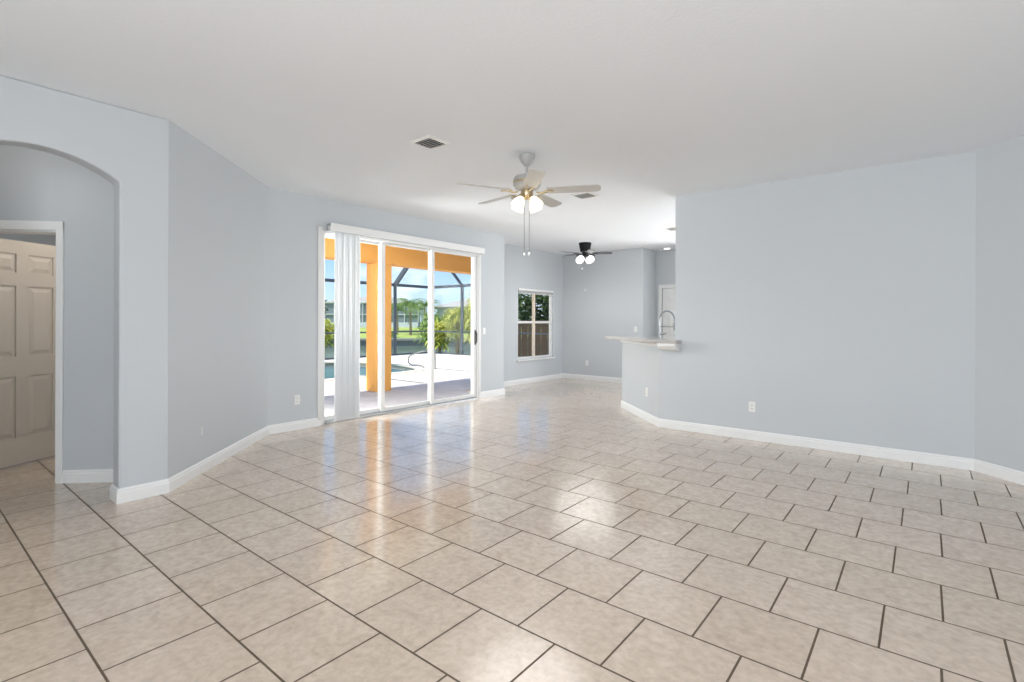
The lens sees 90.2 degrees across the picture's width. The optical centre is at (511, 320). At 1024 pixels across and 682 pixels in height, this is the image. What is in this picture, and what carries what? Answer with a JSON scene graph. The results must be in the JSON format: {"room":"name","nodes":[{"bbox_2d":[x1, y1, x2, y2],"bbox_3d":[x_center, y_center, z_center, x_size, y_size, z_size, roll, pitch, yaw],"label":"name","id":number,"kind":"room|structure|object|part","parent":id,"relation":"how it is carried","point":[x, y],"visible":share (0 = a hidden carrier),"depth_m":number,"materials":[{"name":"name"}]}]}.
{"room":"empty living room","nodes":[
{"label":"empty living room","id":0,"kind":"room"},
{"bbox_2d":[0,234,55,245],"bbox_3d":[-6.641,-0.126,6.196,0.120,2.873,4.100,0,0,39],"label":"wall","id":1,"kind":"structure","parent":0,"point":[45,239],"depth_m":6.63,"materials":[{"name":"grey paint"}]},
{"bbox_2d":[0,145,113,469],"bbox_3d":[-3.914,-0.117,4.185,2.210,2.873,0.120,0,0,-6],"label":"wall","id":2,"kind":"structure","parent":0,"point":[36,185],"depth_m":4.17,"materials":[{"name":"grey paint"}]},
{"bbox_2d":[0,238,55,468],"bbox_3d":[-4.495,0.291,4.670,0.179,2.030,0.760,0,0,9],"label":"door","id":3,"kind":"structure","parent":2,"relation":"in","point":[27,269],"depth_m":4.70,"materials":[{"name":"beige paint"}]},
{"bbox_3d":[-4.517,-0.519,4.512,0.031,0.170,0.220,0,0,9],"label":"panel","id":4,"kind":"part","parent":3,"relation":"part of","materials":[{"name":"beige paint"}]},
{"bbox_3d":[-4.519,0.006,4.512,0.031,0.640,0.220,0,0,9],"label":"panel","id":5,"kind":"part","parent":3,"relation":"part of","materials":[{"name":"beige paint"}]},
{"bbox_3d":[-4.521,0.786,4.512,0.031,0.560,0.220,0,0,9],"label":"panel","id":6,"kind":"part","parent":3,"relation":"part of","materials":[{"name":"beige paint"}]},
{"bbox_3d":[-4.469,0.006,4.828,0.031,0.640,0.220,0,0,9],"label":"panel","id":7,"kind":"part","parent":3,"relation":"part of","materials":[{"name":"beige paint"}]},
{"bbox_3d":[-4.472,0.786,4.828,0.031,0.560,0.220,0,0,9],"label":"panel","id":8,"kind":"part","parent":3,"relation":"part of","materials":[{"name":"beige paint"}]},
{"bbox_3d":[-4.468,-0.519,4.828,0.031,0.170,0.220,0,0,9],"label":"panel","id":9,"kind":"part","parent":3,"relation":"part of","materials":[{"name":"beige paint"}]},
{"bbox_2d":[0,220,63,483],"bbox_3d":[-4.106,0.257,4.155,0.913,2.125,0.140,0,0,-6],"label":"door frame","id":10,"kind":"structure","parent":2,"relation":"attached to","point":[56,228],"depth_m":4.13,"materials":[{"name":"white paint"}]},
{"bbox_3d":[-3.671,0.258,4.142,0.049,2.125,0.018,0,0,-6],"label":"casing","id":11,"kind":"part","parent":10,"relation":"part of","materials":[{"name":"white paint"}]},
{"bbox_2d":[62,469,112,483],"bbox_3d":[-3.250,1.270,4.188,0.801,0.105,0.016,0,0,-6],"label":"baseboard","id":12,"kind":"structure","parent":2,"relation":"attached to","point":[86,475],"depth_m":4.16,"materials":[{"name":"white paint"}]},
{"bbox_2d":[0,75,166,488],"bbox_3d":[-3.904,-0.116,2.506,0.155,2.873,3.796,0,0,39],"label":"wall","id":13,"kind":"structure","parent":0,"point":[127,148],"depth_m":3.76,"materials":[{"name":"grey paint"}]},
{"bbox_2d":[162,118,268,478],"bbox_3d":[-2.814,-0.113,4.996,0.182,2.873,2.254,0,0,-4],"label":"wall","id":14,"kind":"structure","parent":0,"point":[217,212],"depth_m":4.64,"materials":[{"name":"grey paint"}]},
{"bbox_2d":[109,418,320,503],"bbox_3d":[-2.726,1.272,5.067,0.379,0.105,2.797,0,0,5],"label":"baseboard","id":15,"kind":"structure","parent":14,"relation":"attached to","point":[127,494],"depth_m":4.35,"materials":[{"name":"white paint"}]},
{"bbox_2d":[268,187,503,424],"bbox_3d":[-1.546,-0.109,7.645,0.150,2.873,4.285,0,0,39],"label":"wall","id":16,"kind":"structure","parent":0,"point":[294,219],"depth_m":6.31,"materials":[{"name":"grey paint"}]},
{"bbox_2d":[294,395,299,404],"bbox_3d":[-2.610,0.964,6.204,0.009,0.116,0.072,0,0,39],"label":"wall outlet","id":17,"kind":"object","parent":16,"relation":"attached to","point":[296,397],"visible":1,"depth_m":6.20,"materials":[{"name":"white plastic"}]},
{"bbox_2d":[317,226,480,424],"bbox_3d":[-1.537,0.073,7.628,0.187,2.510,3.030,0,0,39],"label":"door","id":18,"kind":"structure","parent":16,"relation":"in","point":[322,234],"depth_m":7.53,"materials":[{"name":"white metal"}]},
{"bbox_3d":[-2.167,0.091,6.944,0.036,2.398,0.985,0,0,39],"label":"panel","id":19,"kind":"part","parent":18,"relation":"part of","materials":[{"name":"clear glass"}]},
{"bbox_3d":[-1.562,0.093,7.622,0.036,2.398,0.970,0,0,39],"label":"panel","id":20,"kind":"part","parent":18,"relation":"part of","materials":[{"name":"clear glass"}]},
{"bbox_3d":[-0.943,0.095,8.314,0.036,2.398,1.025,0,0,39],"label":"panel","id":21,"kind":"part","parent":18,"relation":"part of","materials":[{"name":"clear glass"}]},
{"bbox_2d":[327,223,484,421],"bbox_3d":[-1.418,0.030,7.596,0.112,2.527,2.900,0,0,39],"label":"vertical blind","id":22,"kind":"object","parent":16,"relation":"attached to","point":[347,246],"visible":1,"depth_m":6.69,"materials":[{"name":"white paint"}]},
{"bbox_2d":[479,373,621,397],"bbox_3d":[1.040,1.284,10.174,2.006,0.105,4.255,0,0,39],"label":"baseboard","id":23,"kind":"structure","parent":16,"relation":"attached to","point":[562,375],"depth_m":11.11,"materials":[{"name":"white paint"}]},
{"bbox_2d":[0,377,1023,681],"bbox_3d":[1.289,1.427,6.538,12.000,0.180,17.200,0,0,39],"label":"floor","id":24,"kind":"structure","parent":0,"point":[547,530],"depth_m":2.84,"materials":[{"name":"beige tile"}]},
{"bbox_2d":[366,263,391,391],"bbox_3d":[-2.577,0.130,9.887,0.330,2.450,0.350,0,0,39],"label":"column","id":25,"kind":"structure","parent":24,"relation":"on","point":[372,268],"depth_m":9.79,"materials":[{"name":"orange paint"}]},
{"bbox_2d":[325,238,470,274],"bbox_3d":[-1.545,-1.312,11.159,0.330,0.440,9.780,0,0,39],"label":"beam","id":26,"kind":"structure","parent":25,"relation":"on","point":[395,256],"depth_m":10.26,"materials":[{"name":"orange paint"}]},
{"bbox_3d":[2.158,0.905,7.326,1.160,0.870,1.465,0,0,39],"label":"base cabinet","id":27,"kind":"object","parent":24,"relation":"on","visible":0},
{"bbox_3d":[2.178,0.450,7.333,1.220,0.040,1.510,0,0,39],"label":"countertop","id":28,"kind":"structure","parent":27,"relation":"on","visible":0},
{"bbox_2d":[659,310,674,337],"bbox_3d":[2.187,0.142,7.209,0.268,0.577,0.059,0,0,-6],"label":"kitchen faucet","id":29,"kind":"object","parent":28,"relation":"on","point":[672,313],"visible":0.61,"depth_m":7.20,"materials":[{"name":"silver metal"}]},
{"bbox_2d":[0,0,1023,254],"bbox_3d":[0.184,-1.599,5.157,12.000,0.120,13.650,0,0,39],"label":"ceiling","id":30,"kind":"structure","parent":0,"point":[651,103],"depth_m":3.34,"materials":[{"name":"white paint"}]},
{"bbox_2d":[410,135,450,149],"bbox_3d":[-0.708,-1.533,4.418,0.250,0.019,0.250,0,0,39],"label":"ceiling vent","id":31,"kind":"object","parent":30,"relation":"in","point":[430,142],"visible":1,"depth_m":4.40,"materials":[{"name":"white metal"}]},
{"bbox_2d":[456,153,600,255],"bbox_3d":[0.134,-1.070,4.785,1.294,0.940,1.293,0,0,39],"label":"ceiling fan","id":32,"kind":"object","parent":30,"relation":"hanging from","point":[528,182],"visible":1,"depth_m":4.68,"materials":[{"name":"grey"}]},
{"bbox_3d":[-0.258,-1.203,4.569,0.488,0.035,0.133,0,0,-24],"label":"blade","id":33,"kind":"part","parent":32,"relation":"part of","materials":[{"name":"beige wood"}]},
{"bbox_3d":[-0.152,-1.202,5.068,0.133,0.035,0.488,0,0,-42],"label":"blade","id":34,"kind":"part","parent":32,"relation":"part of","materials":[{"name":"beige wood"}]},
{"bbox_3d":[0.055,-1.079,4.664,0.121,0.130,0.126,0,0,39],"label":"lamp shade","id":35,"kind":"part","parent":32,"relation":"part of","materials":[{"name":"white glass"}]},
{"bbox_3d":[0.115,-0.884,4.746,0.004,0.505,0.004,0,0,39],"label":"pull chain","id":36,"kind":"part","parent":32,"relation":"part of","materials":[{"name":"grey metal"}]},
{"bbox_3d":[0.161,-0.886,4.746,0.004,0.501,0.004,0,0,39],"label":"pull chain","id":37,"kind":"part","parent":32,"relation":"part of","materials":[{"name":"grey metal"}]},
{"bbox_3d":[0.184,-1.201,4.314,0.133,0.035,0.488,0,0,-6],"label":"blade","id":38,"kind":"part","parent":32,"relation":"part of","materials":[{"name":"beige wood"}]},
{"bbox_3d":[0.221,-1.078,4.827,0.121,0.130,0.126,0,0,39],"label":"lamp shade","id":39,"kind":"part","parent":32,"relation":"part of","materials":[{"name":"white glass"}]},
{"bbox_3d":[0.219,-1.078,4.662,0.126,0.130,0.121,0,0,39],"label":"lamp shade","id":40,"kind":"part","parent":32,"relation":"part of","materials":[{"name":"white glass"}]},
{"bbox_3d":[0.355,-1.201,5.121,0.133,0.035,0.488,0,0,30],"label":"blade","id":41,"kind":"part","parent":32,"relation":"part of","materials":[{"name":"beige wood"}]},
{"bbox_3d":[0.563,-1.200,4.655,0.488,0.035,0.133,0,0,12],"label":"blade","id":42,"kind":"part","parent":32,"relation":"part of","materials":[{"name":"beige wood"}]},
{"bbox_2d":[571,192,599,198],"bbox_3d":[0.892,-1.528,6.249,0.260,0.019,0.260,0,0,39],"label":"ceiling vent","id":43,"kind":"object","parent":30,"relation":"in","point":[582,195],"visible":0.96,"depth_m":6.21,"materials":[{"name":"white metal"}]},
{"bbox_2d":[562,242,611,268],"bbox_3d":[1.435,-1.273,10.125,1.002,0.525,1.012,0,0,39],"label":"ceiling fan","id":44,"kind":"object","parent":30,"relation":"hanging from","point":[584,247],"visible":1,"depth_m":10.00,"materials":[{"name":"black metal"}]},
{"bbox_3d":[1.346,-1.205,9.997,0.135,0.136,0.135,0,0,39],"label":"lamp shade","id":45,"kind":"part","parent":44,"relation":"part of","materials":[{"name":"white glass"}]},
{"bbox_3d":[1.542,-1.205,9.997,0.135,0.136,0.135,0,0,39],"label":"lamp shade","id":46,"kind":"part","parent":44,"relation":"part of","materials":[{"name":"white glass"}]},
{"bbox_3d":[1.779,-1.326,10.036,0.378,0.032,0.118,0,0,10],"label":"blade","id":47,"kind":"part","parent":44,"relation":"part of","materials":[{"name":"grey"}]},
{"bbox_2d":[504,244,562,380],"bbox_3d":[0.524,-0.102,11.188,0.080,2.873,3.830,0,0,39],"label":"wall","id":48,"kind":"structure","parent":0,"point":[541,270],"depth_m":10.96,"materials":[{"name":"grey paint"}]},
{"bbox_2d":[517,293,554,361],"bbox_3d":[0.509,0.090,11.142,0.125,1.530,1.360,0,0,39],"label":"window","id":49,"kind":"structure","parent":48,"relation":"in","point":[533,357],"depth_m":11.12,"materials":[{"name":"white metal"}]},
{"bbox_3d":[0.492,0.035,11.156,0.042,0.050,1.210,0,0,39],"label":"meeting rail","id":50,"kind":"part","parent":49,"relation":"part of","materials":[{"name":"white metal"}]},
{"bbox_2d":[518,288,553,295],"bbox_3d":[0.531,-0.620,11.126,0.050,0.106,1.280,0,0,39],"label":"window blind","id":51,"kind":"object","parent":49,"relation":"attached to","point":[524,291],"visible":1,"depth_m":11.09,"materials":[{"name":"white paint"}]},
{"bbox_3d":[0.531,-0.652,11.126,0.050,0.043,1.280,0,0,39],"label":"head rail","id":52,"kind":"part","parent":51,"relation":"part of","materials":[{"name":"white paint"}]},
{"bbox_3d":[0.531,-0.575,11.126,0.042,0.016,1.260,0,0,39],"label":"rail","id":53,"kind":"part","parent":51,"relation":"part of","materials":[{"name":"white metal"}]},
{"bbox_3d":[0.531,0.840,11.123,0.062,0.030,1.360,0,0,39],"label":"sill","id":54,"kind":"part","parent":49,"relation":"part of","materials":[{"name":"white paint"}]},
{"bbox_2d":[563,248,655,377],"bbox_3d":[2.187,-0.096,11.601,1.990,2.873,0.700,0,0,39],"label":"wall","id":55,"kind":"structure","parent":0,"point":[619,296],"depth_m":11.25,"materials":[{"name":"grey paint"}]},
{"bbox_2d":[622,342,674,419],"bbox_3d":[1.852,0.808,7.097,0.225,1.062,1.601,0,0,-10],"label":"wall","id":56,"kind":"structure","parent":0,"point":[652,368],"depth_m":6.76,"materials":[{"name":"grey paint"}]},
{"bbox_2d":[621,340,656,346],"bbox_3d":[1.766,0.304,7.161,0.030,0.050,1.450,0,0,-6],"label":"trim","id":57,"kind":"structure","parent":56,"relation":"attached to","point":[648,344],"depth_m":6.90,"materials":[{"name":"white paint"}]},
{"bbox_2d":[605,336,681,343],"bbox_3d":[1.793,0.258,7.020,0.522,0.038,1.824,0,0,-7],"label":"countertop","id":58,"kind":"structure","parent":56,"relation":"on","point":[640,339],"depth_m":6.55,"materials":[{"name":"grey stone"}]},
{"bbox_2d":[657,343,679,350],"bbox_3d":[1.924,0.326,6.282,0.225,0.097,0.165,0,0,39],"label":"trim","id":59,"kind":"structure","parent":56,"relation":"attached to","point":[661,346],"depth_m":6.24,"materials":[{"name":"white paint"}]},
{"bbox_2d":[656,250,674,337],"bbox_3d":[4.794,-0.088,10.023,4.290,2.873,0.120,0,0,39],"label":"wall","id":60,"kind":"structure","parent":0,"point":[665,260],"depth_m":11.16,"materials":[{"name":"grey paint"}]},
{"bbox_2d":[658,284,674,337],"bbox_3d":[3.594,0.282,10.902,0.970,2.125,0.018,0,0,39],"label":"door frame","id":61,"kind":"structure","parent":60,"relation":"attached to","point":[670,285],"depth_m":11.16,"materials":[{"name":"white paint"}]},
{"bbox_2d":[663,288,674,338],"bbox_3d":[3.625,0.320,10.940,0.810,2.035,0.179,0,0,39],"label":"door","id":62,"kind":"structure","parent":60,"relation":"in","point":[668,294],"depth_m":11.10,"materials":[{"name":"white paint"}]},
{"bbox_3d":[3.493,-0.491,11.048,0.245,0.175,0.031,0,0,39],"label":"panel","id":63,"kind":"part","parent":62,"relation":"part of","materials":[{"name":"white paint"}]},
{"bbox_3d":[3.491,0.037,11.048,0.245,0.640,0.031,0,0,39],"label":"panel","id":64,"kind":"part","parent":62,"relation":"part of","materials":[{"name":"white paint"}]},
{"bbox_2d":[675,151,975,458],"bbox_3d":[3.128,-0.093,5.495,2.755,2.873,0.120,0,0,39],"label":"wall","id":65,"kind":"structure","parent":0,"point":[841,305],"depth_m":5.25,"materials":[{"name":"grey paint"}]},
{"bbox_2d":[749,401,754,411],"bbox_3d":[2.704,0.972,5.751,0.072,0.116,0.009,0,0,39],"label":"wall outlet","id":66,"kind":"object","parent":65,"relation":"attached to","point":[751,404],"visible":1,"depth_m":5.75,"materials":[{"name":"white plastic"}]},
{"bbox_2d":[621,401,1023,484],"bbox_3d":[3.371,1.292,4.799,1.192,0.105,7.057,0,0,-28],"label":"baseboard","id":67,"kind":"structure","parent":65,"relation":"attached to","point":[998,471],"depth_m":5.18,"materials":[{"name":"white paint"}]},
{"bbox_2d":[975,135,1023,471],"bbox_3d":[4.387,-0.089,3.042,0.120,2.873,3.281,0,0,-6],"label":"wall","id":68,"kind":"structure","parent":0,"point":[999,328],"depth_m":4.37,"materials":[{"name":"grey paint"}]},
{"label":"outside","id":69,"kind":"structure","parent":0,"visible":0},
{"bbox_2d":[327,322,547,337],"bbox_3d":[-24.637,1.176,153.283,276.137,1.050,273.924,0,0,39],"label":"lawn","id":70,"kind":"structure","parent":69,"point":[362,329],"depth_m":56.41,"materials":[{"name":"green plant"}]},
{"bbox_2d":[325,297,423,326],"bbox_3d":[-20.607,-1.235,73.106,15.700,4.400,12.300,0,0,-9],"label":"house","id":71,"kind":"structure","parent":70,"relation":"on","point":[403,321],"depth_m":67.88,"materials":[{"name":"grey"}]},
{"bbox_2d":[391,304,413,330],"bbox_3d":[-13.410,-0.222,59.267,4.338,3.830,4.396,0,0,39],"label":"palm tree","id":72,"kind":"object","parent":70,"relation":"on","point":[398,307],"visible":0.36,"depth_m":59.05,"materials":[{"name":"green plant"}]},
{"bbox_2d":[391,298,427,334],"bbox_3d":[-10.960,-0.241,54.062,4.402,4.283,4.346,0,0,39],"label":"palm tree","id":73,"kind":"object","parent":70,"relation":"on","point":[406,302],"visible":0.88,"depth_m":53.88,"materials":[{"name":"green plant"}]},
{"bbox_3d":[-10.957,-1.054,54.062,4.402,2.656,4.346,0,0,39],"label":"crown","id":74,"kind":"part","parent":73,"relation":"part of","materials":[{"name":"green plant"}]},
{"bbox_2d":[412,299,440,326],"bbox_3d":[-10.992,-0.575,64.556,4.601,4.346,4.435,0,0,39],"label":"palm tree","id":75,"kind":"object","parent":70,"relation":"on","point":[425,303],"visible":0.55,"depth_m":64.44,"materials":[{"name":"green plant"}]},
{"bbox_2d":[422,311,440,326],"bbox_3d":[-9.297,0.236,58.875,2.552,2.780,2.497,0,0,-4],"label":"bush","id":76,"kind":"object","parent":70,"relation":"on","point":[434,311],"visible":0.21,"depth_m":58.70,"materials":[{"name":"green plant"}]},
{"bbox_2d":[434,299,530,324],"bbox_3d":[-4.991,-1.333,85.288,16.000,4.500,11.200,0,0,-9],"label":"house","id":77,"kind":"structure","parent":70,"relation":"on","point":[451,305],"depth_m":79.44,"materials":[{"name":"grey"}]},
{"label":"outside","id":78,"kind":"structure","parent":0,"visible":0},
{"bbox_2d":[325,345,547,357],"bbox_3d":[-6.172,2.433,38.358,137.231,0.001,149.027,0,0,39],"label":"canal","id":79,"kind":"object","parent":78,"point":[329,350],"depth_m":41.66,"materials":[{"name":"liquid"}]},
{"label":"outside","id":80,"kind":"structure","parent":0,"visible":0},
{"bbox_2d":[324,353,470,394],"bbox_3d":[-5.631,1.419,12.573,7.550,0.150,16.500,0,0,39],"label":"pool deck","id":81,"kind":"object","parent":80,"point":[449,366],"visible":0.2,"depth_m":14.17,"materials":[{"name":"white concrete"}]},
{"bbox_2d":[325,361,426,381],"bbox_3d":[-5.996,2.032,13.049,5.106,1.422,7.541,0,0,39],"label":"swimming pool","id":82,"kind":"object","parent":81,"relation":"in","point":[416,368],"visible":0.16,"depth_m":14.98,"materials":[{"name":"teal paint"}]},
{"bbox_2d":[408,349,436,368],"bbox_3d":[-2.507,1.071,14.266,0.819,0.578,0.098,0,0,0],"label":"pool handrail","id":83,"kind":"object","parent":81,"relation":"on","point":[427,349],"visible":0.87,"depth_m":14.25,"materials":[{"name":"silver metal"}]},
{"bbox_2d":[325,268,548,359],"bbox_3d":[-4.567,-0.680,12.973,8.608,4.055,14.450,0,0,39],"label":"cage","id":84,"kind":"object","parent":81,"relation":"on","point":[395,284],"visible":0.09,"depth_m":19.90,"materials":[{"name":"brown metal"}]},
{"bbox_3d":[-7.878,1.307,15.640,0.060,0.060,14.450,0,0,39],"label":"sole plate","id":85,"kind":"part","parent":84,"relation":"part of","materials":[{"name":"brown metal"}]},
{"bbox_3d":[-7.875,0.427,15.640,0.060,0.055,14.450,0,0,39],"label":"chair rail","id":86,"kind":"part","parent":84,"relation":"part of","materials":[{"name":"brown metal"}]},
{"bbox_3d":[-4.535,-0.017,19.776,0.090,2.730,0.090,0,0,39],"label":"post","id":87,"kind":"part","parent":84,"relation":"part of","materials":[{"name":"brown metal"}]},
{"bbox_3d":[-0.060,1.333,18.551,8.590,0.060,0.060,0,0,39],"label":"sole plate","id":88,"kind":"part","parent":84,"relation":"part of","materials":[{"name":"brown metal"}]},
{"bbox_3d":[-1.966,-0.009,20.093,0.090,2.730,0.090,0,0,39],"label":"post","id":89,"kind":"part","parent":84,"relation":"part of","materials":[{"name":"brown metal"}]},
{"bbox_3d":[-0.057,0.453,18.551,8.590,0.055,0.060,0,0,39],"label":"chair rail","id":90,"kind":"part","parent":84,"relation":"part of","materials":[{"name":"brown metal"}]},
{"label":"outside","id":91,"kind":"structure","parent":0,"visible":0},
{"bbox_2d":[325,338,547,345],"bbox_3d":[-7.990,2.617,49.663,121.095,1.780,134.518,0,0,39],"label":"seawall","id":92,"kind":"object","parent":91,"point":[400,341],"depth_m":49.02,"materials":[{"name":"grey concrete"}]},
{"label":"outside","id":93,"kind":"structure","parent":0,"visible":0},
{"bbox_2d":[325,356,526,378],"bbox_3d":[-2.785,2.434,17.278,137.454,1.780,149.228,0,0,39],"label":"bank","id":94,"kind":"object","parent":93,"point":[328,373],"depth_m":15.10,"materials":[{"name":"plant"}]},
{"bbox_2d":[325,319,333,347],"bbox_3d":[-7.967,0.845,21.472,1.720,2.031,1.644,0,0,-5],"label":"shrub","id":95,"kind":"object","parent":94,"relation":"on","point":[328,337],"visible":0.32,"depth_m":21.28,"materials":[{"name":"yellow plant"}]},
{"bbox_2d":[413,312,443,350],"bbox_3d":[-4.317,1.020,27.294,2.039,3.000,2.103,0,0,39],"label":"shrub","id":96,"kind":"object","parent":94,"relation":"on","point":[425,324],"visible":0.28,"depth_m":27.11,"materials":[{"name":"green plant"}]},
{"bbox_2d":[422,317,457,351],"bbox_3d":[-3.197,0.907,22.695,1.593,2.236,1.732,0,0,39],"label":"shrub","id":97,"kind":"object","parent":94,"relation":"on","point":[439,338],"visible":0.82,"depth_m":22.51,"materials":[{"name":"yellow plant"}]},
{"bbox_2d":[442,306,469,352],"bbox_3d":[-2.675,0.640,25.200,2.037,2.773,2.053,0,0,27],"label":"shrub","id":98,"kind":"object","parent":94,"relation":"on","point":[454,315],"visible":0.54,"depth_m":24.94,"materials":[{"name":"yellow plant"}]},
{"bbox_3d":[-2.615,1.052,25.157,0.423,1.951,0.510,0,0,39],"label":"stem","id":99,"kind":"part","parent":98,"relation":"part of","materials":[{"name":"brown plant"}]},
{"bbox_2d":[459,292,470,344],"bbox_3d":[-1.618,0.306,23.269,1.886,3.448,1.738,0,0,39],"label":"shrub","id":100,"kind":"object","parent":94,"relation":"on","point":[468,320],"visible":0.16,"depth_m":23.08,"materials":[{"name":"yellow plant"}]},
{"bbox_2d":[518,320,548,355],"bbox_3d":[5.137,0.975,28.203,10.100,1.950,0.100,0,0,-9],"label":"fence","id":101,"kind":"object","parent":94,"relation":"on","point":[524,340],"visible":0.06,"depth_m":27.49,"materials":[{"name":"brown wood"}]},
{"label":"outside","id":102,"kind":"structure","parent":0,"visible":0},
{"bbox_2d":[518,292,548,332],"bbox_3d":[1.685,-0.254,30.105,3.821,5.592,3.961,0,0,-11],"label":"tree","id":103,"kind":"object","parent":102,"point":[527,300],"visible":0.29,"depth_m":29.29,"materials":[{"name":"green plant"}]}
]}

